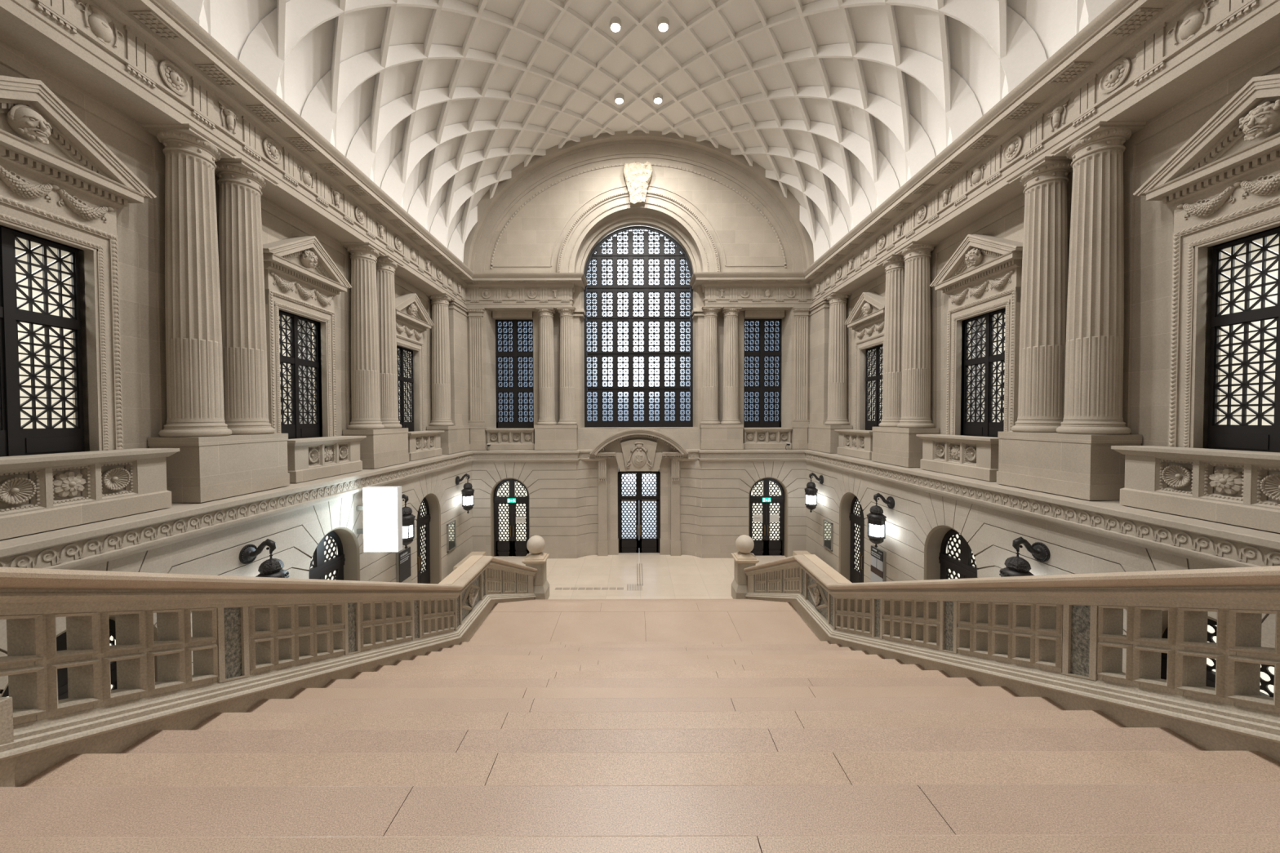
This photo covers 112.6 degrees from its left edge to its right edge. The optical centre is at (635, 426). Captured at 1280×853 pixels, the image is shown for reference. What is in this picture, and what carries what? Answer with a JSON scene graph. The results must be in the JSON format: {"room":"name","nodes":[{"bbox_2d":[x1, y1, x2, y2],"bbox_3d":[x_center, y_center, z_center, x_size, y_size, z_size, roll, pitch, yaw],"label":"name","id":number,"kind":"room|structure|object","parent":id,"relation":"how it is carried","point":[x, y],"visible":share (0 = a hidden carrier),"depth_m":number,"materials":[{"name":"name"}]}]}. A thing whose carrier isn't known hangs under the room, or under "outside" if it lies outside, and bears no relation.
{"room":"grand staircase hall","nodes":[
{"label":"grand staircase hall","id":0,"kind":"room"},
{"bbox_2d":[14,237,409,428],"bbox_3d":[-10.406,-1.605,7.918,2.760,5.000,24.900,0,1,0],"label":"wall","id":1,"kind":"structure","parent":0,"point":[18,252],"depth_m":8.51,"materials":[{"name":"white"}]},
{"bbox_2d":[0,40,472,697],"bbox_3d":[-8.351,0.512,8.062,1.340,11.950,25.100,0,1,0],"label":"wall","id":2,"kind":"structure","parent":0,"point":[297,534],"depth_m":7.90,"materials":[{"name":"brown stone"}]},
{"bbox_2d":[1,618,116,700],"bbox_3d":[-8.104,4.627,6.025,0.152,3.805,1.810,0,1,0],"label":"door","id":3,"kind":"structure","parent":2,"relation":"in","point":[61,642],"depth_m":6.04,"materials":[{"name":"black metal"}]},
{"bbox_2d":[0,75,156,451],"bbox_3d":[-8.588,-2.142,6.017,0.680,5.398,2.860,0,1,0],"label":"window surround","id":4,"kind":"object","parent":2,"relation":"attached to","point":[60,183],"visible":0.98,"depth_m":6.56,"materials":[{"name":"stone"}]},
{"bbox_2d":[0,226,84,457],"bbox_3d":[-8.883,-1.150,6.037,0.095,3.360,1.620,0,1,0],"label":"window","id":5,"kind":"structure","parent":4,"relation":"attached to","point":[15,440],"depth_m":6.33,"materials":[{"name":"black metal"}]},
{"bbox_2d":[0,450,473,569],"bbox_3d":[-8.250,1.646,7.885,1.455,0.570,24.700,0,1,0],"label":"trim","id":6,"kind":"structure","parent":2,"relation":"attached to","point":[81,546],"depth_m":7.16,"materials":[{"name":"stone"}]},
{"bbox_2d":[0,448,179,539],"bbox_3d":[-8.220,0.903,6.079,0.710,1.000,2.600,0,1,0],"label":"parapet","id":7,"kind":"object","parent":6,"relation":"on","point":[44,492],"visible":1,"depth_m":6.12,"materials":[{"name":"stone"}]},
{"bbox_2d":[147,433,289,502],"bbox_3d":[-8.277,0.763,8.647,0.927,1.175,1.980,0,1,0],"label":"pedestal","id":8,"kind":"object","parent":6,"relation":"on","point":[204,468],"visible":0.88,"depth_m":8.11,"materials":[{"name":"stone"}]},
{"bbox_2d":[142,123,236,437],"bbox_3d":[-8.342,-2.594,8.058,0.974,5.558,0.974,0,1,0],"label":"fluted column","id":9,"kind":"structure","parent":8,"relation":"on","point":[193,310],"depth_m":7.81,"materials":[{"name":"stone"}]},
{"bbox_2d":[214,158,279,435],"bbox_3d":[-8.342,-2.615,9.068,0.974,5.558,0.974,0,1,0],"label":"fluted column","id":10,"kind":"structure","parent":8,"relation":"on","point":[241,259],"depth_m":8.81,"materials":[{"name":"stone"}]},
{"bbox_2d":[287,435,366,483],"bbox_3d":[-8.220,0.798,11.188,0.710,1.000,2.600,0,1,0],"label":"parapet","id":11,"kind":"object","parent":6,"relation":"on","point":[308,459],"visible":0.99,"depth_m":10.88,"materials":[{"name":"stone"}]},
{"bbox_2d":[342,427,408,468],"bbox_3d":[-8.277,0.659,13.746,0.927,1.175,1.980,0,1,0],"label":"pedestal","id":12,"kind":"object","parent":6,"relation":"on","point":[383,447],"visible":0.83,"depth_m":13.22,"materials":[{"name":"stone"}]},
{"bbox_2d":[341,242,386,429],"bbox_3d":[-8.342,-2.698,13.167,0.974,5.558,0.974,0,1,0],"label":"fluted column","id":13,"kind":"structure","parent":12,"relation":"on","point":[365,360],"depth_m":12.89,"materials":[{"name":"stone"}]},
{"bbox_2d":[376,255,404,428],"bbox_3d":[-8.342,-2.719,14.177,0.974,5.558,0.974,0,1,0],"label":"fluted column","id":14,"kind":"structure","parent":12,"relation":"on","point":[386,265],"depth_m":13.94,"materials":[{"name":"stone"}]},
{"bbox_2d":[408,430,444,461],"bbox_3d":[-8.220,0.694,16.297,0.710,1.000,2.600,0,1,0],"label":"parapet","id":15,"kind":"object","parent":6,"relation":"on","point":[421,444],"visible":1,"depth_m":16.15,"materials":[{"name":"stone"}]},
{"bbox_2d":[426,425,470,453],"bbox_3d":[-8.277,0.549,19.145,0.927,1.175,2.540,0,1,0],"label":"pedestal","id":16,"kind":"object","parent":6,"relation":"on","point":[454,439],"visible":0.67,"depth_m":18.47,"materials":[{"name":"stone"}]},
{"bbox_2d":[426,293,454,426],"bbox_3d":[-8.342,-2.803,18.306,0.974,5.558,0.974,0,1,0],"label":"fluted column","id":17,"kind":"structure","parent":16,"relation":"on","point":[441,371],"depth_m":18.01,"materials":[{"name":"stone"}]},
{"bbox_2d":[0,0,474,306],"bbox_3d":[-8.133,-6.108,8.002,1.530,1.490,25.250,0,1,0],"label":"trim","id":18,"kind":"structure","parent":2,"relation":"attached to","point":[150,61],"depth_m":7.92,"materials":[{"name":"stone"}]},
{"bbox_2d":[239,538,288,577],"bbox_3d":[-7.306,3.094,8.464,0.735,1.747,0.550,0,1,0],"label":"wall lantern","id":19,"kind":"object","parent":2,"relation":"attached to","point":[272,567],"visible":0.43,"depth_m":8.40,"materials":[{"name":"brown metal"}]},
{"bbox_2d":[262,235,351,437],"bbox_3d":[-8.588,-2.246,11.126,0.680,5.398,2.860,0,1,0],"label":"window surround","id":20,"kind":"object","parent":2,"relation":"attached to","point":[301,278],"visible":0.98,"depth_m":10.95,"materials":[{"name":"stone"}]},
{"bbox_2d":[279,311,319,439],"bbox_3d":[-8.883,-1.254,11.146,0.095,3.360,1.620,0,1,0],"label":"window","id":21,"kind":"structure","parent":20,"relation":"attached to","point":[295,429],"depth_m":11.21,"materials":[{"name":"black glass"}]},
{"bbox_2d":[308,530,345,580],"bbox_3d":[-8.104,4.526,10.974,0.152,3.805,1.810,0,1,0],"label":"door","id":22,"kind":"structure","parent":2,"relation":"in","point":[327,562],"depth_m":11.30,"materials":[{"name":"black metal"}]},
{"bbox_2d":[309,533,339,568],"bbox_3d":[-8.131,3.156,10.946,0.035,0.825,1.570,0,1,0],"label":"grille","id":23,"kind":"object","parent":22,"relation":"attached to","point":[327,551],"depth_m":11.24,"materials":[{"name":"black metal"}]},
{"bbox_2d":[356,486,402,551],"bbox_3d":[-7.093,2.554,11.787,1.170,1.770,0.255,0,1,0],"label":"display sign","id":24,"kind":"object","parent":2,"relation":"attached to","point":[382,531],"visible":1,"depth_m":11.66,"materials":[{"name":"white"}]},
{"bbox_2d":[395,546,410,582],"bbox_3d":[-7.618,4.684,14.048,0.104,1.260,0.720,0,1,0],"label":"information board","id":25,"kind":"object","parent":2,"relation":"attached to","point":[402,557],"visible":0.99,"depth_m":13.95,"materials":[{"name":"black metal"}]},
{"bbox_2d":[401,493,415,549],"bbox_3d":[-7.307,2.993,13.414,0.735,1.747,0.550,0,1,0],"label":"wall lantern","id":26,"kind":"object","parent":2,"relation":"attached to","point":[408,519],"visible":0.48,"depth_m":13.30,"materials":[{"name":"black metal"}]},
{"bbox_2d":[395,293,434,431],"bbox_3d":[-8.588,-2.350,16.235,0.680,5.398,2.860,0,1,0],"label":"window surround","id":27,"kind":"object","parent":2,"relation":"attached to","point":[412,319],"visible":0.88,"depth_m":16.62,"materials":[{"name":"stone"}]},
{"bbox_2d":[396,346,413,431],"bbox_3d":[-8.883,-1.359,16.255,0.095,3.360,1.620,0,1,0],"label":"window","id":28,"kind":"structure","parent":27,"relation":"attached to","point":[402,362],"depth_m":16.48,"materials":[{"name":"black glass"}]},
{"bbox_2d":[416,497,431,583],"bbox_3d":[-8.104,4.425,15.923,0.152,3.805,1.810,0,1,0],"label":"door","id":29,"kind":"structure","parent":2,"relation":"in","point":[424,517],"depth_m":16.37,"materials":[{"name":"black metal"}]},
{"bbox_2d":[420,524,426,573],"bbox_3d":[-8.132,4.679,16.341,0.025,1.800,0.495,0,1,0],"label":"grille","id":30,"kind":"object","parent":29,"relation":"attached to","point":[424,526],"depth_m":16.40,"materials":[{"name":"black metal"}]},
{"bbox_2d":[446,520,456,552],"bbox_3d":[-7.635,4.549,17.726,0.070,1.140,0.740,0,1,0],"label":"glass case","id":31,"kind":"object","parent":2,"relation":"attached to","point":[451,526],"visible":1,"depth_m":17.64,"materials":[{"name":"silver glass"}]},
{"bbox_2d":[455,473,474,513],"bbox_3d":[-7.307,2.891,18.392,0.735,1.747,0.550,0,1,0],"label":"wall lantern","id":32,"kind":"object","parent":2,"relation":"attached to","point":[468,497],"visible":1,"depth_m":18.23,"materials":[{"name":"black metal"}]},
{"bbox_2d":[463,130,813,558],"bbox_3d":[0.165,-3.998,20.653,17.500,20.410,1.540,0,1,0],"label":"wall","id":33,"kind":"structure","parent":0,"point":[723,211],"depth_m":20.15,"materials":[{"name":"brown stone"}]},
{"bbox_2d":[493,479,528,556],"bbox_3d":[-5.894,4.327,20.436,1.810,3.805,0.152,0,1,0],"label":"door","id":34,"kind":"structure","parent":33,"relation":"in","point":[511,538],"depth_m":20.44,"materials":[{"name":"black metal"}]},
{"bbox_2d":[498,503,508,541],"bbox_3d":[-6.306,4.590,20.470,0.495,1.800,0.025,0,1,0],"label":"grille","id":35,"kind":"object","parent":34,"relation":"attached to","point":[503,508],"depth_m":20.47,"materials":[{"name":"black metal"}]},
{"bbox_2d":[496,480,527,496],"bbox_3d":[-5.897,2.957,20.432,1.570,0.825,0.035,0,1,0],"label":"grille","id":36,"kind":"object","parent":34,"relation":"attached to","point":[504,488],"depth_m":20.43,"materials":[{"name":"black metal"}]},
{"bbox_2d":[515,503,525,541],"bbox_3d":[-5.481,4.588,20.470,0.495,1.800,0.025,0,1,0],"label":"grille","id":37,"kind":"object","parent":34,"relation":"attached to","point":[520,508],"depth_m":20.47,"materials":[{"name":"black metal"}]},
{"bbox_2d":[495,319,533,428],"bbox_3d":[-5.962,-2.619,21.251,1.930,5.460,0.120,0,1,0],"label":"window","id":38,"kind":"structure","parent":33,"relation":"in","point":[513,337],"depth_m":21.23,"materials":[{"name":"black metal"}]},
{"bbox_2d":[466,272,587,311],"bbox_3d":[-5.447,-6.367,20.334,6.190,1.490,1.580,0,1,0],"label":"trim","id":39,"kind":"structure","parent":33,"relation":"attached to","point":[493,291],"depth_m":20.14,"materials":[{"name":"stone"}]},
{"bbox_2d":[469,449,605,462],"bbox_3d":[-4.720,1.374,20.774,6.602,0.570,1.795,0,1,0],"label":"trim","id":40,"kind":"structure","parent":33,"relation":"attached to","point":[478,455],"depth_m":19.93,"materials":[{"name":"stone"}]},
{"bbox_2d":[469,425,486,449],"bbox_3d":[-7.469,0.519,20.483,0.710,1.175,0.662,0,1,0],"label":"pedestal","id":41,"kind":"object","parent":40,"relation":"on","point":[477,433],"visible":0.86,"depth_m":20.17,"materials":[{"name":"stone"}]},
{"bbox_2d":[466,306,485,425],"bbox_3d":[-7.562,-2.851,20.496,0.840,5.560,0.660,0,1,0],"label":"fluted pilaster","id":42,"kind":"object","parent":41,"relation":"on","point":[475,314],"visible":0.95,"depth_m":20.29,"materials":[{"name":"stone"}]},
{"bbox_2d":[485,428,534,449],"bbox_3d":[-5.953,0.601,20.571,2.300,1.000,0.680,0,1,0],"label":"parapet","id":43,"kind":"object","parent":40,"relation":"on","point":[499,438],"visible":1,"depth_m":20.35,"materials":[{"name":"stone"}]},
{"bbox_2d":[533,424,577,449],"bbox_3d":[-3.764,0.507,20.611,2.020,1.175,0.927,0,1,0],"label":"pedestal","id":44,"kind":"object","parent":40,"relation":"on","point":[554,437],"visible":0.86,"depth_m":20.16,"materials":[{"name":"stone"}]},
{"bbox_2d":[534,306,557,425],"bbox_3d":[-4.272,-2.861,20.606,0.974,5.558,0.974,0,1,0],"label":"fluted column","id":45,"kind":"structure","parent":44,"relation":"on","point":[546,362],"depth_m":20.31,"materials":[{"name":"stone"}]},
{"bbox_2d":[555,306,577,425],"bbox_3d":[-3.283,-2.864,20.606,0.974,5.558,0.974,0,1,0],"label":"fluted column","id":46,"kind":"structure","parent":44,"relation":"on","point":[567,413],"depth_m":20.31,"materials":[{"name":"stone"}]},
{"bbox_2d":[622,161,652,204],"bbox_3d":[0.098,-11.372,20.027,1.376,1.936,0.473,0,1,0],"label":"sculpture","id":47,"kind":"object","parent":33,"relation":"attached to","point":[637,176],"visible":1,"depth_m":19.86,"materials":[{"name":"stone"}]},
{"bbox_2d":[583,226,693,427],"bbox_3d":[0.162,-4.929,21.204,5.460,9.970,0.160,0,1,0],"label":"window","id":48,"kind":"structure","parent":33,"relation":"in","point":[638,293],"depth_m":21.19,"materials":[{"name":"black metal"}]},
{"bbox_2d":[589,428,688,555],"bbox_3d":[0.183,3.154,20.384,4.615,6.120,1.070,0,1,0],"label":"portal","id":49,"kind":"object","parent":33,"relation":"attached to","point":[633,449],"visible":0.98,"depth_m":20.30,"materials":[{"name":"stone"}]},
{"bbox_2d":[617,471,660,552],"bbox_3d":[0.186,4.194,20.909,2.100,4.020,0.163,0,1,0],"label":"door","id":50,"kind":"structure","parent":49,"relation":"attached to","point":[638,491],"depth_m":20.91,"materials":[{"name":"black metal"}]},
{"bbox_2d":[622,501,635,538],"bbox_3d":[-0.313,4.585,20.940,0.700,1.840,0.025,0,1,0],"label":"grille","id":51,"kind":"object","parent":50,"relation":"attached to","point":[628,508],"depth_m":20.95,"materials":[{"name":"black metal"}]},
{"bbox_2d":[621,473,656,496],"bbox_3d":[0.182,2.854,20.905,1.720,1.100,0.025,0,1,0],"label":"grille","id":52,"kind":"object","parent":50,"relation":"attached to","point":[632,484],"depth_m":20.90,"materials":[{"name":"black metal"}]},
{"bbox_2d":[642,501,656,538],"bbox_3d":[0.687,4.582,20.940,0.700,1.840,0.025,0,1,0],"label":"grille","id":53,"kind":"object","parent":50,"relation":"attached to","point":[649,508],"depth_m":20.96,"materials":[{"name":"black metal"}]},
{"bbox_2d":[672,448,808,462],"bbox_3d":[5.077,1.348,20.774,6.602,0.570,1.795,0,1,0],"label":"trim","id":54,"kind":"structure","parent":33,"relation":"attached to","point":[745,455],"depth_m":19.94,"materials":[{"name":"stone"}]},
{"bbox_2d":[699,424,743,449],"bbox_3d":[4.116,0.486,20.611,2.020,1.175,0.927,0,1,0],"label":"pedestal","id":55,"kind":"object","parent":54,"relation":"on","point":[713,437],"visible":0.83,"depth_m":20.16,"materials":[{"name":"stone"}]},
{"bbox_2d":[700,306,720,424],"bbox_3d":[3.618,-2.881,20.606,0.974,5.558,0.974,0,1,0],"label":"fluted column","id":56,"kind":"structure","parent":55,"relation":"on","point":[710,385],"depth_m":20.31,"materials":[{"name":"stone"}]},
{"bbox_2d":[720,306,742,424],"bbox_3d":[4.607,-2.884,20.606,0.974,5.558,0.974,0,1,0],"label":"fluted column","id":57,"kind":"structure","parent":55,"relation":"on","point":[731,366],"depth_m":20.31,"materials":[{"name":"stone"}]},
{"bbox_2d":[743,427,792,448],"bbox_3d":[6.306,0.569,20.571,2.300,1.000,0.680,0,1,0],"label":"parapet","id":58,"kind":"object","parent":54,"relation":"on","point":[753,437],"visible":0.99,"depth_m":20.35,"materials":[{"name":"stone"}]},
{"bbox_2d":[791,424,808,448],"bbox_3d":[7.821,0.479,20.483,0.710,1.175,0.662,0,1,0],"label":"pedestal","id":59,"kind":"object","parent":54,"relation":"on","point":[799,432],"visible":0.86,"depth_m":20.17,"materials":[{"name":"stone"}]},
{"bbox_2d":[791,306,810,424],"bbox_3d":[7.897,-2.892,20.496,0.840,5.560,0.660,0,1,0],"label":"fluted pilaster","id":60,"kind":"object","parent":59,"relation":"on","point":[801,313],"visible":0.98,"depth_m":20.29,"materials":[{"name":"stone"}]},
{"bbox_2d":[688,271,811,311],"bbox_3d":[5.763,-6.396,20.334,6.190,1.490,1.580,0,1,0],"label":"trim","id":61,"kind":"structure","parent":33,"relation":"attached to","point":[752,291],"depth_m":20.14,"materials":[{"name":"stone"}]},
{"bbox_2d":[743,318,781,427],"bbox_3d":[6.298,-2.651,21.251,1.930,5.460,0.120,0,1,0],"label":"window","id":62,"kind":"structure","parent":33,"relation":"in","point":[762,336],"depth_m":21.23,"materials":[{"name":"black metal"}]},
{"bbox_2d":[749,478,784,555],"bbox_3d":[6.266,4.295,20.436,1.810,3.805,0.152,0,1,0],"label":"door","id":63,"kind":"structure","parent":33,"relation":"in","point":[768,538],"depth_m":20.44,"materials":[{"name":"black metal"}]},
{"bbox_2d":[752,502,762,540],"bbox_3d":[5.854,4.558,20.470,0.495,1.800,0.025,0,1,0],"label":"grille","id":64,"kind":"object","parent":63,"relation":"attached to","point":[757,507],"depth_m":20.47,"materials":[{"name":"black metal"}]},
{"bbox_2d":[750,480,782,496],"bbox_3d":[6.263,2.925,20.432,1.570,0.825,0.035,0,1,0],"label":"grille","id":65,"kind":"object","parent":63,"relation":"attached to","point":[762,487],"depth_m":20.43,"materials":[{"name":"black metal"}]},
{"bbox_2d":[769,502,779,540],"bbox_3d":[6.679,4.556,20.470,0.495,1.800,0.025,0,1,0],"label":"grille","id":66,"kind":"object","parent":63,"relation":"attached to","point":[774,507],"depth_m":20.47,"materials":[{"name":"black metal"}]},
{"bbox_2d":[494,552,786,599],"bbox_3d":[0.192,6.605,8.637,17.200,0.300,26.200,0,1,0],"label":"floor","id":67,"kind":"structure","parent":0,"point":[684,576],"depth_m":17.88,"materials":[{"name":"stone"}]},
{"bbox_2d":[521,551,549,599],"bbox_3d":[-3.596,5.467,15.495,0.820,1.715,0.820,0,1,0],"label":"newel post","id":68,"kind":"object","parent":67,"relation":"on","point":[540,584],"visible":0.77,"depth_m":15.17,"materials":[{"name":"stone"}]},
{"bbox_2d":[526,535,545,554],"bbox_3d":[-3.599,4.284,15.470,0.650,0.650,0.650,0,1,0],"label":"stone ball","id":69,"kind":"object","parent":68,"relation":"on","point":[535,544],"visible":1,"depth_m":15.25,"materials":[{"name":"beige stone"}]},
{"bbox_2d":[0,599,1279,852],"bbox_3d":[0.185,4.027,5.433,8.155,4.984,19.700,0,1,0],"label":"staircase","id":70,"kind":"structure","parent":67,"relation":"on","point":[560,726],"depth_m":2.46,"materials":[{"name":"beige stone"}]},
{"bbox_2d":[0,555,537,786],"bbox_3d":[-3.499,3.542,8.205,0.594,6.319,13.867,0,1,-1],"label":"balustrade","id":71,"kind":"object","parent":70,"relation":"on","point":[254,640],"visible":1,"depth_m":3.18,"materials":[{"name":"stone"}]},
{"bbox_2d":[743,554,1279,762],"bbox_3d":[3.868,3.522,8.205,0.594,6.319,13.867,0,1,1],"label":"balustrade","id":72,"kind":"object","parent":70,"relation":"on","point":[1060,638],"visible":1,"depth_m":3.47,"materials":[{"name":"stone"}]},
{"bbox_2d":[730,551,759,599],"bbox_3d":[3.974,5.447,15.495,0.820,1.715,0.820,0,1,0],"label":"newel post","id":73,"kind":"object","parent":67,"relation":"on","point":[742,561],"visible":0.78,"depth_m":15.18,"materials":[{"name":"stone"}]},
{"bbox_2d":[735,534,754,553],"bbox_3d":[3.971,4.264,15.470,0.650,0.650,0.650,0,1,0],"label":"stone ball","id":74,"kind":"object","parent":73,"relation":"on","point":[744,544],"visible":1,"depth_m":15.25,"materials":[{"name":"beige stone"}]},
{"bbox_2d":[172,0,1115,262],"bbox_3d":[0.149,-10.044,7.436,17.076,6.740,25.945,0,1,0],"label":"ceiling","id":75,"kind":"structure","parent":0,"point":[841,104],"depth_m":13.73,"materials":[{"name":"paint"}]},
{"bbox_2d":[805,44,1279,672],"bbox_3d":[8.703,0.468,8.062,1.340,11.950,25.100,0,1,0],"label":"wall","id":76,"kind":"structure","parent":0,"point":[917,526],"depth_m":8.42,"materials":[{"name":"brown stone"}]},
{"bbox_2d":[804,472,823,512],"bbox_3d":[7.672,2.852,18.392,0.735,1.747,0.550,0,1,0],"label":"wall lantern","id":77,"kind":"object","parent":76,"relation":"attached to","point":[811,491],"visible":1,"depth_m":18.23,"materials":[{"name":"brown metal"}]},
{"bbox_2d":[848,496,864,582],"bbox_3d":[8.477,4.381,15.923,0.152,3.805,1.810,0,1,0],"label":"door","id":78,"kind":"structure","parent":76,"relation":"in","point":[856,514],"depth_m":16.36,"materials":[{"name":"black metal"}]},
{"bbox_2d":[853,523,859,572],"bbox_3d":[8.507,4.635,16.341,0.025,1.800,0.495,0,1,0],"label":"grille","id":79,"kind":"object","parent":78,"relation":"attached to","point":[856,526],"depth_m":16.38,"materials":[{"name":"black metal"}]},
{"bbox_2d":[844,292,884,430],"bbox_3d":[8.926,-2.396,16.235,0.680,5.398,2.860,0,1,0],"label":"window surround","id":80,"kind":"object","parent":76,"relation":"attached to","point":[867,317],"visible":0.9,"depth_m":16.58,"materials":[{"name":"stone"}]},
{"bbox_2d":[865,344,883,430],"bbox_3d":[9.226,-1.406,16.255,0.095,3.360,1.620,0,1,0],"label":"window","id":81,"kind":"structure","parent":80,"relation":"attached to","point":[870,424],"depth_m":16.48,"materials":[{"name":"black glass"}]},
{"bbox_2d":[871,545,886,582],"bbox_3d":[7.992,4.693,14.049,0.104,1.360,0.720,0,1,0],"label":"information board","id":82,"kind":"object","parent":76,"relation":"attached to","point":[878,557],"visible":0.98,"depth_m":13.97,"materials":[{"name":"silver metal"}]},
{"bbox_2d":[866,493,894,547],"bbox_3d":[7.672,2.953,13.414,0.735,1.747,0.550,0,1,0],"label":"wall lantern","id":83,"kind":"object","parent":76,"relation":"attached to","point":[876,525],"visible":1,"depth_m":13.27,"materials":[{"name":"brown metal"}]},
{"bbox_2d":[938,528,977,579],"bbox_3d":[8.478,4.482,10.974,0.152,3.805,1.810,0,1,0],"label":"door","id":84,"kind":"structure","parent":76,"relation":"in","point":[957,559],"depth_m":11.28,"materials":[{"name":"black metal"}]},
{"bbox_2d":[944,532,976,568],"bbox_3d":[8.498,3.113,10.946,0.035,0.825,1.570,0,1,0],"label":"grille","id":85,"kind":"object","parent":84,"relation":"attached to","point":[957,549],"depth_m":11.21,"materials":[{"name":"black metal"}]},
{"bbox_2d":[929,234,1022,435],"bbox_3d":[8.926,-2.292,11.126,0.680,5.398,2.860,0,1,0],"label":"window surround","id":86,"kind":"object","parent":76,"relation":"attached to","point":[984,275],"visible":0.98,"depth_m":10.93,"materials":[{"name":"stone"}]},
{"bbox_2d":[963,308,1005,437],"bbox_3d":[9.226,-1.302,11.146,0.095,3.360,1.620,0,1,0],"label":"window","id":87,"kind":"structure","parent":86,"relation":"attached to","point":[988,428],"depth_m":11.20,"materials":[{"name":"black metal"}]},
{"bbox_2d":[999,537,1050,577],"bbox_3d":[7.673,3.054,8.464,0.735,1.747,0.550,0,1,0],"label":"wall lantern","id":88,"kind":"object","parent":76,"relation":"attached to","point":[1016,566],"visible":0.48,"depth_m":8.40,"materials":[{"name":"brown metal"}]},
{"bbox_2d":[803,0,1279,305],"bbox_3d":[8.451,-6.152,8.002,1.530,1.490,25.250,0,1,0],"label":"trim","id":89,"kind":"structure","parent":76,"relation":"attached to","point":[1136,60],"depth_m":8.03,"materials":[{"name":"stone"}]},
{"bbox_2d":[804,449,1279,568],"bbox_3d":[8.609,1.602,7.885,1.455,0.570,24.700,0,1,0],"label":"trim","id":90,"kind":"structure","parent":76,"relation":"attached to","point":[1224,545],"depth_m":7.26,"materials":[{"name":"stone"}]},
{"bbox_2d":[807,424,852,453],"bbox_3d":[8.630,0.504,19.145,0.927,1.175,2.540,0,1,0],"label":"pedestal","id":91,"kind":"object","parent":90,"relation":"on","point":[821,437],"visible":0.69,"depth_m":18.47,"materials":[{"name":"stone"}]},
{"bbox_2d":[822,292,852,425],"bbox_3d":[8.678,-2.848,18.306,0.974,5.558,0.974,0,1,0],"label":"fluted column","id":92,"kind":"structure","parent":91,"relation":"on","point":[837,367],"depth_m":18.02,"materials":[{"name":"stone"}]},
{"bbox_2d":[834,429,872,459],"bbox_3d":[8.574,0.650,16.297,0.710,1.000,2.600,0,1,0],"label":"parapet","id":93,"kind":"object","parent":90,"relation":"on","point":[851,442],"visible":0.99,"depth_m":16.11,"materials":[{"name":"stone"}]},
{"bbox_2d":[871,426,939,467],"bbox_3d":[8.630,0.615,13.746,0.927,1.175,1.980,0,1,0],"label":"pedestal","id":94,"kind":"object","parent":90,"relation":"on","point":[900,446],"visible":0.83,"depth_m":13.20,"materials":[{"name":"stone"}]},
{"bbox_2d":[875,253,905,426],"bbox_3d":[8.678,-2.764,14.177,0.974,5.558,0.974,0,1,0],"label":"fluted column","id":95,"kind":"structure","parent":94,"relation":"on","point":[894,264],"depth_m":13.93,"materials":[{"name":"stone"}]},
{"bbox_2d":[893,240,940,427],"bbox_3d":[8.678,-2.743,13.167,0.974,5.558,0.974,0,1,0],"label":"fluted column","id":96,"kind":"structure","parent":94,"relation":"on","point":[916,346],"depth_m":12.89,"materials":[{"name":"stone"}]},
{"bbox_2d":[915,434,999,481],"bbox_3d":[8.574,0.754,11.188,0.710,1.000,2.600,0,1,0],"label":"parapet","id":97,"kind":"object","parent":90,"relation":"on","point":[976,457],"visible":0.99,"depth_m":10.88,"materials":[{"name":"stone"}]},
{"bbox_2d":[996,431,1142,500],"bbox_3d":[8.630,0.719,8.647,0.927,1.175,1.980,0,1,0],"label":"pedestal","id":98,"kind":"object","parent":90,"relation":"on","point":[1080,466],"visible":0.88,"depth_m":8.12,"materials":[{"name":"stone"}]},
{"bbox_2d":[1005,155,1072,432],"bbox_3d":[8.678,-2.659,9.068,0.974,5.558,0.974,0,1,0],"label":"fluted column","id":99,"kind":"structure","parent":98,"relation":"on","point":[1044,280],"depth_m":8.81,"materials":[{"name":"stone"}]},
{"bbox_2d":[1050,120,1146,435],"bbox_3d":[8.678,-2.639,8.058,0.974,5.558,0.974,0,1,0],"label":"fluted column","id":100,"kind":"structure","parent":98,"relation":"on","point":[1094,345],"depth_m":7.81,"materials":[{"name":"stone"}]},
{"bbox_2d":[1111,445,1279,533],"bbox_3d":[8.574,0.859,6.079,0.710,1.000,2.600,0,1,0],"label":"parapet","id":101,"kind":"object","parent":90,"relation":"on","point":[1242,488],"visible":1,"depth_m":6.24,"materials":[{"name":"stone"}]},
{"bbox_2d":[1133,73,1279,448],"bbox_3d":[8.926,-2.188,6.017,0.680,5.398,2.860,0,1,0],"label":"window surround","id":102,"kind":"object","parent":76,"relation":"attached to","point":[1222,185],"visible":0.98,"depth_m":6.68,"materials":[{"name":"stone"}]},
{"bbox_2d":[1207,227,1279,452],"bbox_3d":[9.226,-1.198,6.037,0.095,3.360,1.620,0,1,0],"label":"window","id":103,"kind":"structure","parent":102,"relation":"attached to","point":[1242,437],"depth_m":6.45,"materials":[{"name":"black metal"}]},
{"bbox_2d":[1160,618,1274,697],"bbox_3d":[8.478,4.583,6.025,0.152,3.805,1.810,0,1,0],"label":"door","id":104,"kind":"structure","parent":76,"relation":"in","point":[1267,672],"depth_m":6.25,"materials":[{"name":"black metal"}]},
{"bbox_2d":[1206,622,1274,697],"bbox_3d":[8.498,3.214,5.997,0.035,0.825,1.570,0,1,0],"label":"grille","id":105,"kind":"object","parent":104,"relation":"attached to","point":[1267,672],"depth_m":5.79,"materials":[{"name":"black metal"}]},
{"bbox_2d":[869,234,1279,425],"bbox_3d":[10.748,-1.660,7.918,2.760,5.000,24.900,0,1,0],"label":"window grilles","id":106,"kind":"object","parent":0,"point":[1268,255],"depth_m":8.46,"materials":[{"name":"white"}]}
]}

